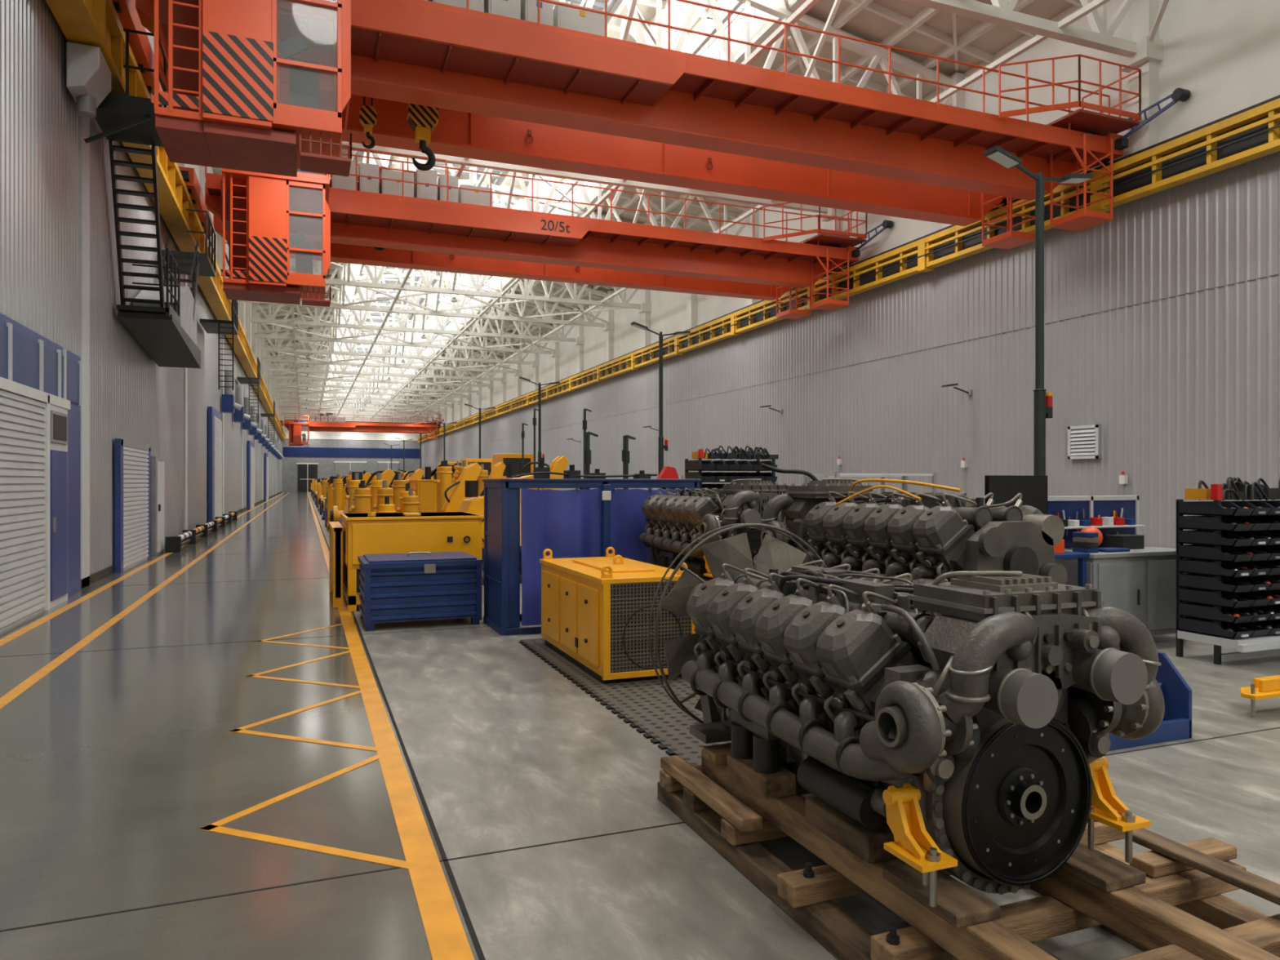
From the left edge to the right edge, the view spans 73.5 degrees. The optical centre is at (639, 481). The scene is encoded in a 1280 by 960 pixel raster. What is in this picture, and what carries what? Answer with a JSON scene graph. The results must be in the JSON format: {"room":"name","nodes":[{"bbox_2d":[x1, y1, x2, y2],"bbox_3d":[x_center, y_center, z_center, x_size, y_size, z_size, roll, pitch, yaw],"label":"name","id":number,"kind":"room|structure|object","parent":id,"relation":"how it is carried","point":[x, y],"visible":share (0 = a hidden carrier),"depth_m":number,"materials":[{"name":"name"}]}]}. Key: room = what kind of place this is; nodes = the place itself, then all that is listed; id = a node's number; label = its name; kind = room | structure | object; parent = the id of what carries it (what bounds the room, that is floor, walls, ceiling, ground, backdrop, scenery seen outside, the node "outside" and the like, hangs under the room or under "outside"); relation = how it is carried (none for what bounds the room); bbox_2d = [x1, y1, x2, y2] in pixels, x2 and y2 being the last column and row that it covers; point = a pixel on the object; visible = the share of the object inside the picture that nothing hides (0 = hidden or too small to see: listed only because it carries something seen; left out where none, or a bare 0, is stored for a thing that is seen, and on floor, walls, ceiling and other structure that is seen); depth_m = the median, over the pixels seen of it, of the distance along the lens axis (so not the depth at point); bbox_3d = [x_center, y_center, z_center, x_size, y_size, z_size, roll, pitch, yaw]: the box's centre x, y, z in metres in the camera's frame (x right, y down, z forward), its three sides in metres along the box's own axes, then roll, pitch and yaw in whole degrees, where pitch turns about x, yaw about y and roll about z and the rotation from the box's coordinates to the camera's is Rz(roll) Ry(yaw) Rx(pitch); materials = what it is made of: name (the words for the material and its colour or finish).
{"room":"factory floor","nodes":[
{"label":"factory floor","id":0,"kind":"room"},
{"bbox_2d":[0,0,282,587],"bbox_3d":[-25.012,-5.075,54.641,0.500,13.350,164.000,0,0,-21],"label":"wall","id":1,"kind":"structure","parent":0,"point":[60,278],"depth_m":13.48,"materials":[{"name":"metal"}]},
{"bbox_2d":[0,312,80,632],"bbox_3d":[-7.336,-0.110,10.470,0.170,3.420,4.450,0,0,-21],"label":"door","id":2,"kind":"structure","parent":1,"relation":"in","point":[40,379],"depth_m":10.29,"materials":[{"name":"blue paint"}]},
{"bbox_2d":[66,41,111,118],"bbox_3d":[-7.881,-5.665,12.271,0.400,0.830,0.800,0,0,-21],"label":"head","id":3,"kind":"object","parent":1,"relation":"attached to","point":[88,73],"visible":1,"depth_m":11.97},
{"bbox_2d":[114,438,151,573],"bbox_3d":[-9.763,0.420,16.554,0.090,2.360,3.250,0,0,-21],"label":"door","id":4,"kind":"structure","parent":1,"relation":"in","point":[132,460],"depth_m":16.08,"materials":[{"name":"grey paint"}]},
{"bbox_2d":[84,28,215,368],"bbox_3d":[-9.539,-4.735,17.320,1.023,4.270,9.392,0,0,-21],"label":"stairs","id":5,"kind":"structure","parent":1,"relation":"attached to","point":[162,317],"depth_m":15.26,"materials":[{"name":"metal"}]},
{"bbox_2d":[151,456,164,555],"bbox_3d":[-10.766,0.525,19.195,0.150,2.150,1.200,0,0,-21],"label":"door","id":6,"kind":"structure","parent":1,"relation":"in","point":[157,464],"depth_m":18.79,"materials":[{"name":"grey paint"}]},
{"bbox_2d":[45,0,285,441],"bbox_3d":[-24.519,-6.695,54.781,0.440,1.150,163.300,0,0,-21],"label":"girder","id":7,"kind":"object","parent":1,"relation":"attached to","point":[95,23],"visible":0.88,"depth_m":17.77,"materials":[{"name":"metal"}]},
{"bbox_2d":[280,409,444,447],"bbox_3d":[-36.746,-6.834,113.841,20.550,4.868,6.400,0,0,-21],"label":"crane","id":8,"kind":"object","parent":7,"relation":"on","point":[320,423],"visible":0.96,"depth_m":112.13,"materials":[{"name":"metal"}]},
{"bbox_2d":[178,146,893,319],"bbox_3d":[-2.448,-6.834,26.322,20.550,4.868,6.400,0,0,-21],"label":"crane","id":9,"kind":"object","parent":7,"relation":"on","point":[405,219],"visible":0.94,"depth_m":24.62,"materials":[{"name":"metal"}]},
{"bbox_2d":[541,219,569,232],"bbox_3d":[-2.440,-7.383,24.746,0.873,0.294,0.012,0,0,-21],"label":"lettering","id":10,"kind":"object","parent":9,"relation":"attached to","point":[566,226],"visible":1,"depth_m":24.72,"materials":[{"name":"black paint"}]},
{"bbox_2d":[111,0,1190,249],"bbox_3d":[1.164,-6.834,17.104,20.550,4.868,6.400,0,0,-21],"label":"crane","id":11,"kind":"object","parent":7,"relation":"on","point":[267,86],"visible":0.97,"depth_m":15.92,"materials":[{"name":"metal"}]},
{"bbox_2d":[80,491,282,588],"bbox_3d":[-24.788,1.530,54.729,0.020,0.140,164.000,0,0,-21],"label":"baseboard","id":12,"kind":"structure","parent":1,"relation":"attached to","point":[100,575],"depth_m":14.26,"materials":[{"name":"metal"}]},
{"bbox_2d":[208,406,222,519],"bbox_3d":[-15.473,-0.500,31.260,0.190,4.200,3.500,0,0,-21],"label":"door","id":13,"kind":"structure","parent":1,"relation":"in","point":[215,423],"depth_m":30.01,"materials":[{"name":"metal"}]},
{"bbox_2d":[199,299,275,443],"bbox_3d":[-21.029,-4.511,46.629,0.970,3.222,42.225,0,0,-21],"label":"stairs","id":14,"kind":"structure","parent":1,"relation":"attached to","point":[210,326],"depth_m":28.14,"materials":[{"name":"metal"}]},
{"bbox_2d":[247,440,253,509],"bbox_3d":[-23.591,-0.400,51.976,0.190,4.000,4.000,0,0,-21],"label":"door","id":15,"kind":"structure","parent":1,"relation":"in","point":[250,445],"depth_m":50.41,"materials":[{"name":"metal"}]},
{"bbox_2d":[222,369,284,459],"bbox_3d":[-30.749,-3.650,71.027,0.713,1.700,78.700,0,0,-21],"label":"heater","id":16,"kind":"object","parent":1,"relation":"attached to","point":[241,414],"visible":0.94,"depth_m":45.55,"materials":[{"name":"blue paint"}]},
{"bbox_2d":[264,453,268,501],"bbox_3d":[-31.983,-0.400,73.390,0.190,4.000,4.000,0,0,-21],"label":"door","id":17,"kind":"structure","parent":1,"relation":"in","point":[266,459],"depth_m":71.83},
{"bbox_2d":[282,388,421,492],"bbox_3d":[-45.129,-6.900,134.958,21.650,17.000,0.360,0,0,-21],"label":"wall","id":18,"kind":"structure","parent":0,"point":[325,448],"depth_m":134.40,"materials":[{"name":"metal"}]},
{"bbox_2d":[296,462,318,492],"bbox_3d":[-51.305,-0.650,132.285,3.200,4.500,0.090,0,0,-21],"label":"door","id":19,"kind":"structure","parent":18,"relation":"in","point":[307,472],"depth_m":132.22,"materials":[{"name":"metal"}]},
{"bbox_2d":[333,461,366,476],"bbox_3d":[-45.486,-0.800,134.566,4.900,4.800,0.090,0,0,-21],"label":"door","id":20,"kind":"structure","parent":18,"relation":"in","point":[342,468],"depth_m":134.44,"materials":[{"name":"grey paint"}]},
{"bbox_2d":[377,461,399,471],"bbox_3d":[-40.132,-0.800,136.664,3.400,4.800,0.090,0,0,-21],"label":"door","id":21,"kind":"structure","parent":18,"relation":"in","point":[383,465],"depth_m":136.62,"materials":[{"name":"grey paint"}]},
{"bbox_2d":[0,492,1279,959],"bbox_3d":[-15.142,1.700,58.509,21.700,0.200,164.000,0,0,-21],"label":"floor","id":22,"kind":"structure","parent":0,"point":[113,762],"depth_m":4.38,"materials":[{"name":"concrete"}]},
{"bbox_2d":[0,492,284,646],"bbox_3d":[-24.231,1.599,54.142,0.110,0.003,161.500,0,0,-21],"label":"floor marking","id":23,"kind":"object","parent":22,"relation":"on","point":[29,627],"depth_m":11.29,"materials":[{"name":"yellow paint"}]},
{"bbox_2d":[0,492,289,709],"bbox_3d":[-23.518,1.599,54.421,0.100,0.003,161.500,0,0,-21],"label":"floor marking","id":24,"kind":"object","parent":22,"relation":"on","point":[15,692],"depth_m":8.71,"materials":[{"name":"yellow paint"}]},
{"bbox_2d":[165,511,236,552],"bbox_3d":[-13.715,1.420,27.459,0.300,0.360,17.540,0,0,-21],"label":"barrier","id":25,"kind":"object","parent":22,"relation":"on","point":[173,544],"visible":1,"depth_m":23.08,"materials":[{"name":"metal"}]},
{"bbox_2d":[199,623,416,869],"bbox_3d":[-2.531,1.598,6.446,0.888,0.003,6.570,0,0,-21],"label":"floor marking","id":26,"kind":"object","parent":22,"relation":"on","point":[215,827],"depth_m":4.50,"materials":[{"name":"yellow paint"}]},
{"bbox_2d":[318,479,329,511],"bbox_3d":[-16.164,0.680,44.946,1.360,1.840,1.570,0,0,-21],"label":"machine housing","id":27,"kind":"object","parent":22,"relation":"on","point":[328,480],"visible":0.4,"depth_m":44.10,"materials":[{"name":"metal"}]},
{"bbox_2d":[319,475,333,515],"bbox_3d":[-15.018,0.665,41.856,1.240,1.870,0.960,0,0,-21],"label":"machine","id":28,"kind":"object","parent":22,"relation":"on","point":[324,482],"visible":0.27,"depth_m":41.42,"materials":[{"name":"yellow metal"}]},
{"bbox_2d":[321,475,344,519],"bbox_3d":[-12.688,0.675,36.432,1.560,1.851,1.300,0,0,-21],"label":"machine","id":29,"kind":"object","parent":22,"relation":"on","point":[331,478],"visible":0.12,"depth_m":36.05,"materials":[{"name":"metal"}]},
{"bbox_2d":[324,478,342,527],"bbox_3d":[-10.685,0.736,30.827,1.260,1.729,1.260,0,0,-21],"label":"machine housing","id":30,"kind":"object","parent":22,"relation":"on","point":[342,478],"visible":0.07,"depth_m":30.51,"materials":[{"name":"paint"}]},
{"bbox_2d":[321,475,345,511],"bbox_3d":[-11.613,0.677,33.470,1.560,1.846,0.600,0,0,-21],"label":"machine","id":31,"kind":"object","parent":22,"relation":"on","point":[323,500],"visible":0.11,"depth_m":33.07,"materials":[{"name":"paint"}]},
{"bbox_2d":[328,521,343,608],"bbox_3d":[-4.134,1.090,11.645,0.140,1.020,1.700,0,0,-21],"label":"panel","id":32,"kind":"object","parent":22,"relation":"on","point":[336,529],"visible":1,"depth_m":10.86,"materials":[{"name":"metal"}]},
{"bbox_2d":[325,474,349,532],"bbox_3d":[-9.596,0.680,28.187,1.360,1.840,1.570,0,0,-21],"label":"machine housing","id":33,"kind":"object","parent":22,"relation":"on","point":[329,493],"visible":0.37,"depth_m":27.34,"materials":[{"name":"metal"}]},
{"bbox_2d":[328,471,365,521],"bbox_3d":[-8.450,0.640,25.097,1.240,1.920,0.960,0,0,-21],"label":"machine","id":34,"kind":"object","parent":22,"relation":"on","point":[338,483],"visible":0.29,"depth_m":24.70,"materials":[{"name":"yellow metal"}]},
{"bbox_2d":[329,471,371,521],"bbox_3d":[-7.235,0.677,22.297,1.560,1.846,0.600,0,0,-21],"label":"machine","id":35,"kind":"object","parent":22,"relation":"on","point":[335,515],"visible":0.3,"depth_m":21.96,"materials":[{"name":"yellow metal"}]},
{"bbox_2d":[338,469,395,524],"bbox_3d":[-5.045,0.677,16.711,1.560,1.846,0.600,0,0,-21],"label":"machine","id":36,"kind":"object","parent":22,"relation":"on","point":[388,475],"visible":0.16,"depth_m":16.57,"materials":[{"name":"yellow metal"}]},
{"bbox_2d":[341,471,395,519],"bbox_3d":[-6.120,0.675,19.673,1.560,1.851,1.300,0,0,-21],"label":"machine","id":37,"kind":"object","parent":22,"relation":"on","point":[361,473],"visible":0.1,"depth_m":19.40,"materials":[{"name":"metal"}]},
{"bbox_2d":[345,472,407,513],"bbox_3d":[-4.584,0.725,15.012,1.240,1.750,0.960,0,0,-21],"label":"machine","id":38,"kind":"object","parent":22,"relation":"on","point":[399,485],"visible":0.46,"depth_m":14.76,"materials":[{"name":"metal"}]},
{"bbox_2d":[349,480,419,513],"bbox_3d":[-4.000,0.790,13.523,1.240,1.620,0.960,0,0,-21],"label":"machine","id":39,"kind":"object","parent":22,"relation":"on","point":[409,501],"visible":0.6,"depth_m":13.35,"materials":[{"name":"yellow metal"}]},
{"bbox_2d":[306,492,474,959],"bbox_3d":[-21.186,1.599,55.335,0.130,0.003,161.500,0,0,-21],"label":"floor marking","id":40,"kind":"object","parent":22,"relation":"on","point":[446,939],"depth_m":3.96,"materials":[{"name":"yellow paint"}]},
{"bbox_2d":[395,437,413,472],"bbox_3d":[-19.047,-0.976,69.158,1.380,5.152,0.300,0,0,-21],"label":"light pole","id":41,"kind":"object","parent":22,"relation":"on","point":[404,469],"visible":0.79,"depth_m":69.12,"materials":[{"name":"metal"}]},
{"bbox_2d":[397,469,413,479],"bbox_3d":[-11.759,0.490,43.133,1.240,2.220,0.960,0,0,-21],"label":"machine","id":42,"kind":"object","parent":22,"relation":"on","point":[406,471],"visible":0.19,"depth_m":42.86,"materials":[{"name":"yellow metal"}]},
{"bbox_2d":[391,470,423,488],"bbox_3d":[-7.787,0.614,28.729,1.664,1.972,1.380,0,0,-21],"label":"machine","id":43,"kind":"object","parent":22,"relation":"on","point":[413,471],"visible":0.13,"depth_m":28.57,"materials":[{"name":"metal"}]},
{"bbox_2d":[340,511,484,611],"bbox_3d":[-3.088,0.995,11.512,1.710,1.210,1.570,0,0,-21],"label":"machine housing","id":44,"kind":"object","parent":22,"relation":"on","point":[371,532],"visible":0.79,"depth_m":10.79,"materials":[{"name":"metal"}]},
{"bbox_2d":[407,468,424,483],"bbox_3d":[-6.747,0.603,25.711,1.560,1.993,0.600,0,0,-21],"label":"machine","id":45,"kind":"object","parent":22,"relation":"on","point":[418,474],"visible":0.11,"depth_m":25.57,"materials":[{"name":"yellow metal"}]},
{"bbox_2d":[357,551,483,631],"bbox_3d":[-2.541,1.203,9.841,1.270,0.794,1.080,0,0,-21],"label":"tool chest","id":46,"kind":"object","parent":22,"relation":"on","point":[412,586],"visible":1,"depth_m":9.39,"materials":[{"name":"paint"}]},
{"bbox_2d":[410,430,431,471],"bbox_3d":[-15.143,-0.976,59.196,1.380,5.152,0.300,0,0,-21],"label":"light pole","id":47,"kind":"object","parent":22,"relation":"on","point":[420,467],"visible":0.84,"depth_m":59.15,"materials":[{"name":"metal"}]},
{"bbox_2d":[408,463,471,512],"bbox_3d":[-4.730,0.580,20.428,1.360,2.040,1.570,0,0,-21],"label":"machine housing","id":48,"kind":"object","parent":22,"relation":"on","point":[425,489],"visible":0.25,"depth_m":19.59,"materials":[{"name":"metal"}]},
{"bbox_2d":[431,419,457,461],"bbox_3d":[-11.239,-0.976,49.233,1.380,5.152,0.300,0,0,-21],"label":"light pole","id":49,"kind":"object","parent":22,"relation":"on","point":[444,424],"visible":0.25,"depth_m":49.20,"materials":[{"name":"metal"}]},
{"bbox_2d":[434,460,488,511],"bbox_3d":[-3.583,0.590,17.338,1.240,2.020,0.960,0,0,-21],"label":"machine","id":50,"kind":"object","parent":22,"relation":"on","point":[444,473],"visible":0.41,"depth_m":17.04,"materials":[{"name":"yellow metal"}]},
{"bbox_2d":[441,462,484,570],"bbox_3d":[-3.105,0.631,15.323,1.560,1.938,0.600,0,0,-21],"label":"machine","id":51,"kind":"object","parent":22,"relation":"on","point":[472,472],"visible":0.25,"depth_m":15.12,"materials":[{"name":"yellow metal"}]},
{"bbox_2d":[453,461,484,478],"bbox_3d":[-5.191,0.490,26.374,1.240,2.220,0.960,0,0,-21],"label":"machine","id":52,"kind":"object","parent":22,"relation":"on","point":[455,467],"visible":0.03,"depth_m":26.36,"materials":[{"name":"yellow metal"}]},
{"bbox_2d":[460,458,492,477],"bbox_3d":[-6.825,0.300,38.139,2.824,2.600,2.200,0,0,-21],"label":"wheel loader","id":53,"kind":"object","parent":22,"relation":"on","point":[487,463],"visible":0.09,"depth_m":37.30,"materials":[{"name":"metal"}]},
{"bbox_2d":[464,403,495,458],"bbox_3d":[-7.335,-0.976,39.271,1.380,5.152,0.300,0,0,-21],"label":"light pole","id":54,"kind":"object","parent":22,"relation":"on","point":[465,404],"visible":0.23,"depth_m":39.23,"materials":[{"name":"metal"}]},
{"bbox_2d":[457,480,521,585],"bbox_3d":[-2.399,0.789,13.748,1.365,1.622,1.150,0,0,-21],"label":"machine","id":55,"kind":"object","parent":22,"relation":"on","point":[475,504],"visible":0.13,"depth_m":13.46,"materials":[{"name":"metal"}]},
{"bbox_2d":[488,462,506,479],"bbox_3d":[-3.976,0.529,23.575,1.560,2.141,0.600,0,0,-21],"label":"machine","id":56,"kind":"object","parent":22,"relation":"on","point":[498,469],"visible":0.07,"depth_m":23.42,"materials":[{"name":"yellow metal"}]},
{"bbox_2d":[492,453,533,479],"bbox_3d":[-4.271,0.300,31.622,2.824,2.600,2.200,0,0,-21],"label":"wheel loader","id":57,"kind":"object","parent":22,"relation":"on","point":[505,459],"visible":0.06,"depth_m":30.72,"materials":[{"name":"metal"}]},
{"bbox_2d":[521,422,528,474],"bbox_3d":[-3.621,-0.107,26.506,0.360,3.414,0.360,0,0,-21],"label":"support post","id":58,"kind":"object","parent":22,"relation":"on","point":[523,424],"visible":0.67,"depth_m":26.49,"materials":[{"name":"metal"}]},
{"bbox_2d":[506,461,549,503],"bbox_3d":[-2.794,0.553,21.063,1.768,2.094,1.460,0,0,-21],"label":"machine","id":59,"kind":"object","parent":22,"relation":"on","point":[511,468],"visible":0.2,"depth_m":20.61,"materials":[{"name":"metal"}]},
{"bbox_2d":[533,408,540,467],"bbox_3d":[-2.899,-0.207,23.567,0.360,3.614,0.360,0,0,-21],"label":"support post","id":60,"kind":"object","parent":22,"relation":"on","point":[535,409],"visible":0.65,"depth_m":23.54,"materials":[{"name":"metal"}]},
{"bbox_2d":[519,376,559,466],"bbox_3d":[-3.431,-0.976,29.309,1.380,5.152,0.300,0,0,-21],"label":"light pole","id":61,"kind":"object","parent":22,"relation":"on","point":[520,377],"visible":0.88,"depth_m":29.27,"materials":[{"name":"metal"}]},
{"bbox_2d":[541,455,568,489],"bbox_3d":[-1.787,0.529,17.988,1.560,2.141,0.600,0,0,-21],"label":"machine","id":62,"kind":"object","parent":22,"relation":"on","point":[558,464],"visible":0.12,"depth_m":17.84,"materials":[{"name":"yellow metal"}]},
{"bbox_2d":[582,408,591,489],"bbox_3d":[-1.214,-0.007,18.857,0.360,3.214,0.360,0,0,-21],"label":"support post","id":63,"kind":"object","parent":22,"relation":"on","point":[584,421],"visible":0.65,"depth_m":18.83,"materials":[{"name":"metal"}]},
{"bbox_2d":[584,431,598,489],"bbox_3d":[-0.741,0.443,12.168,0.360,2.314,0.360,0,0,-21],"label":"support post","id":64,"kind":"object","parent":22,"relation":"on","point":[588,451],"visible":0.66,"depth_m":12.14,"materials":[{"name":"metal"}]},
{"bbox_2d":[482,478,701,635],"bbox_3d":[-0.537,0.785,9.730,2.300,1.630,1.090,0,0,-21],"label":"booth","id":65,"kind":"object","parent":22,"relation":"on","point":[579,522],"visible":0.44,"depth_m":9.12,"materials":[{"name":"paint"}]},
{"bbox_2d":[511,459,679,479],"bbox_3d":[-0.561,-0.140,9.923,2.004,0.220,0.512,0,0,-21],"label":"tool","id":66,"kind":"object","parent":65,"relation":"on","point":[541,472],"visible":1,"depth_m":9.74,"materials":[{"name":"metal"}]},
{"bbox_2d":[518,638,731,765],"bbox_3d":[0.078,1.593,6.878,1.195,0.014,4.150,0,0,-21],"label":"rubber mat","id":67,"kind":"object","parent":22,"relation":"on","point":[644,704],"visible":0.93,"depth_m":6.16,"materials":[{"name":"rubber"}]},
{"bbox_2d":[539,546,697,682],"bbox_3d":[-0.267,1.121,7.698,0.850,0.930,1.890,0,0,-21],"label":"generator","id":68,"kind":"object","parent":67,"relation":"on","point":[596,611],"visible":0.86,"depth_m":6.89,"materials":[{"name":"metal"}]},
{"bbox_2d":[622,435,632,488],"bbox_3d":[-0.267,0.393,14.932,0.360,2.414,0.360,0,0,-21],"label":"support post","id":69,"kind":"object","parent":22,"relation":"on","point":[623,450],"visible":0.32,"depth_m":14.90,"materials":[{"name":"metal"}]},
{"bbox_2d":[623,435,635,488],"bbox_3d":[-0.218,0.418,13.985,0.360,2.364,0.360,0,0,-21],"label":"support post","id":70,"kind":"object","parent":22,"relation":"on","point":[626,452],"visible":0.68,"depth_m":13.96,"materials":[{"name":"metal"}]},
{"bbox_2d":[0,493,1279,959],"bbox_3d":[-15.043,1.599,58.118,20.600,0.002,162.800,0,0,-21],"label":"expansion joint","id":71,"kind":"object","parent":22,"relation":"on","point":[472,932],"visible":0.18,"depth_m":3.76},
{"bbox_2d":[631,321,690,489],"bbox_3d":[0.473,-0.976,19.347,1.380,5.152,0.300,0,0,-21],"label":"light pole","id":72,"kind":"object","parent":22,"relation":"on","point":[660,438],"visible":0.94,"depth_m":19.31,"materials":[{"name":"metal"}]},
{"bbox_2d":[639,478,788,581],"bbox_3d":[0.718,0.787,8.364,1.050,1.626,2.090,0,0,-21],"label":"engine","id":73,"kind":"object","parent":22,"relation":"on","point":[676,521],"visible":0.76,"depth_m":7.82,"materials":[{"name":"paint"}]},
{"bbox_2d":[684,445,778,488],"bbox_3d":[1.517,0.513,13.628,1.470,2.175,0.770,0,0,-21],"label":"storage rack","id":74,"kind":"object","parent":22,"relation":"on","point":[700,465],"visible":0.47,"depth_m":13.48,"materials":[{"name":"metal"}]},
{"bbox_2d":[803,475,908,493],"bbox_3d":[4.622,0.725,18.352,2.060,1.750,0.860,0,0,-21],"label":"shelving","id":75,"kind":"object","parent":22,"relation":"on","point":[805,477],"visible":0.02,"depth_m":18.33,"materials":[{"name":"metal"}]},
{"bbox_2d":[808,472,937,492],"bbox_3d":[4.041,0.725,14.902,2.060,1.750,0.860,0,0,-21],"label":"shelving","id":76,"kind":"object","parent":22,"relation":"on","point":[836,475],"visible":0.06,"depth_m":14.68,"materials":[{"name":"metal"}]},
{"bbox_2d":[760,462,1067,584],"bbox_3d":[1.678,0.732,5.571,1.100,1.735,2.090,0,0,-21],"label":"engine","id":77,"kind":"object","parent":22,"relation":"on","point":[926,536],"visible":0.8,"depth_m":4.97,"materials":[{"name":"paint"}]},
{"bbox_2d":[657,742,1279,959],"bbox_3d":[1.355,1.410,3.379,1.825,0.380,2.770,0,0,-21],"label":"wooden pallet","id":78,"kind":"object","parent":22,"relation":"on","point":[1168,903],"visible":0.66,"depth_m":2.96,"materials":[{"name":"wood"}]},
{"bbox_2d":[648,523,1164,906],"bbox_3d":[0.948,0.783,3.614,1.137,1.124,2.193,0,0,-21],"label":"engine","id":79,"kind":"object","parent":78,"relation":"on","point":[973,715],"visible":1,"depth_m":2.83,"materials":[{"name":"paint"}]},
{"bbox_2d":[984,145,1093,475],"bbox_3d":[4.378,-0.976,9.384,1.380,5.152,0.300,0,0,-21],"label":"light pole","id":80,"kind":"object","parent":22,"relation":"on","point":[1042,401],"visible":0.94,"depth_m":9.35,"materials":[{"name":"metal"}]},
{"bbox_2d":[1053,539,1089,586],"bbox_3d":[3.744,1.030,8.234,0.880,1.140,0.600,0,0,-21],"label":"work table","id":81,"kind":"object","parent":22,"relation":"on","point":[1059,548],"visible":0.13,"depth_m":8.11,"materials":[{"name":"paint"}]},
{"bbox_2d":[984,475,1047,514],"bbox_3d":[3.688,0.309,8.405,0.760,0.738,0.120,0,0,-21],"label":"computer monitor","id":82,"kind":"object","parent":81,"relation":"on","point":[1033,489],"visible":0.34,"depth_m":8.38,"materials":[{"name":"black plastic"}]},
{"bbox_2d":[1047,495,1189,635],"bbox_3d":[4.832,0.875,8.719,1.440,1.450,0.730,0,0,-21],"label":"workbench","id":83,"kind":"object","parent":22,"relation":"on","point":[1135,578],"visible":0.63,"depth_m":8.47,"materials":[{"name":"grey paint"}]},
{"bbox_2d":[1080,526,1102,547],"bbox_3d":[4.517,0.568,8.590,0.220,0.235,0.220,0,0,-21],"label":"hard hat","id":84,"kind":"object","parent":83,"relation":"on","point":[1090,529],"visible":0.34,"depth_m":8.52,"materials":[{"name":"plastic"}]},
{"bbox_2d":[1108,651,1191,751],"bbox_3d":[2.865,1.350,5.763,0.780,0.500,1.200,0,0,-21],"label":"metal stand","id":85,"kind":"object","parent":22,"relation":"on","point":[1176,723],"visible":0.17,"depth_m":5.36,"materials":[{"name":"paint"}]},
{"bbox_2d":[1176,476,1279,664],"bbox_3d":[5.749,0.776,7.849,1.613,1.647,0.620,0,0,-21],"label":"storage rack","id":86,"kind":"object","parent":22,"relation":"on","point":[1230,581],"visible":1,"depth_m":7.61,"materials":[{"name":"metal"}]},
{"bbox_2d":[1240,675,1279,717],"bbox_3d":[4.401,1.480,5.967,0.650,0.240,0.200,0,0,-21],"label":"mounting bracket","id":87,"kind":"object","parent":22,"relation":"on","point":[1265,687],"visible":1,"depth_m":5.87,"materials":[{"name":"metal"}]},
{"bbox_2d":[212,0,1082,408],"bbox_3d":[-15.147,-13.241,58.448,21.704,3.718,164.110,0,0,-21],"label":"roof trusses","id":88,"kind":"structure","parent":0,"point":[899,24],"depth_m":25.78,"materials":[{"name":"metal"}]},
{"bbox_2d":[318,151,364,399],"bbox_3d":[-20.031,-13.725,56.593,0.240,2.550,164.000,0,0,-21],"label":"window","id":89,"kind":"structure","parent":88,"relation":"attached to","point":[358,153],"depth_m":50.74,"materials":[{"name":"glass"}]},
{"bbox_2d":[341,0,615,386],"bbox_3d":[-15.394,-14.680,58.410,3.640,0.160,164.000,0,0,-21],"label":"window","id":90,"kind":"structure","parent":88,"relation":"attached to","point":[610,3],"depth_m":62.41,"materials":[{"name":"glass"}]},
{"bbox_2d":[385,0,806,402],"bbox_3d":[-10.720,-13.725,60.242,0.240,2.550,164.000,0,0,-21],"label":"window","id":91,"kind":"structure","parent":88,"relation":"attached to","point":[762,29],"depth_m":27.33,"materials":[{"name":"glass"}]},
{"bbox_2d":[219,0,1168,422],"bbox_3d":[-15.828,-12.145,60.120,20.921,5.310,156.220,0,0,-21],"label":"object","id":92,"kind":"structure","parent":88,"relation":"attached to","point":[1000,12],"depth_m":47.26,"materials":[{"name":"white paint"}]},
{"bbox_2d":[421,0,1279,548],"bbox_3d":[-5.334,-5.075,62.353,0.530,13.350,164.000,0,0,-21],"label":"wall","id":93,"kind":"structure","parent":0,"point":[1162,317],"depth_m":22.49,"materials":[{"name":"metal"}]},
{"bbox_2d":[134,0,1163,435],"bbox_3d":[-15.800,-9.500,60.131,20.900,4.400,156.700,0,0,-21],"label":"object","id":94,"kind":"structure","parent":93,"relation":"attached to","point":[1143,14],"depth_m":30.55,"materials":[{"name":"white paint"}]},
{"bbox_2d":[760,404,782,413],"bbox_3d":[5.167,-2.853,33.709,0.920,0.305,0.200,0,0,-21],"label":"lamp","id":95,"kind":"object","parent":93,"relation":"attached to","point":[780,411],"visible":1,"depth_m":33.73,"materials":[{"name":"metal"}]},
{"bbox_2d":[417,94,1279,442],"bbox_3d":[-5.897,-6.775,62.078,0.380,1.050,163.300,0,0,-21],"label":"girder","id":96,"kind":"object","parent":93,"relation":"attached to","point":[1251,133],"visible":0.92,"depth_m":23.23,"materials":[{"name":"metal"}]},
{"bbox_2d":[941,383,972,395],"bbox_3d":[8.925,-2.603,24.119,0.920,0.305,0.200,0,0,-21],"label":"lamp","id":97,"kind":"object","parent":93,"relation":"attached to","point":[969,392],"visible":1,"depth_m":24.14,"materials":[{"name":"metal"}]},
{"bbox_2d":[837,456,1128,495],"bbox_3d":[9.057,0.275,24.891,0.110,2.310,11.340,0,0,-21],"label":"boxes","id":98,"kind":"object","parent":93,"relation":"attached to","point":[1123,479],"visible":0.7,"depth_m":24.34,"materials":[{"name":"grey paint"}]},
{"bbox_2d":[1067,424,1101,459],"bbox_3d":[10.706,-0.950,20.656,0.130,0.800,0.850,0,0,-21],"label":"air vent","id":99,"kind":"object","parent":93,"relation":"in","point":[1084,442],"visible":1,"depth_m":20.60,"materials":[{"name":"metal"}]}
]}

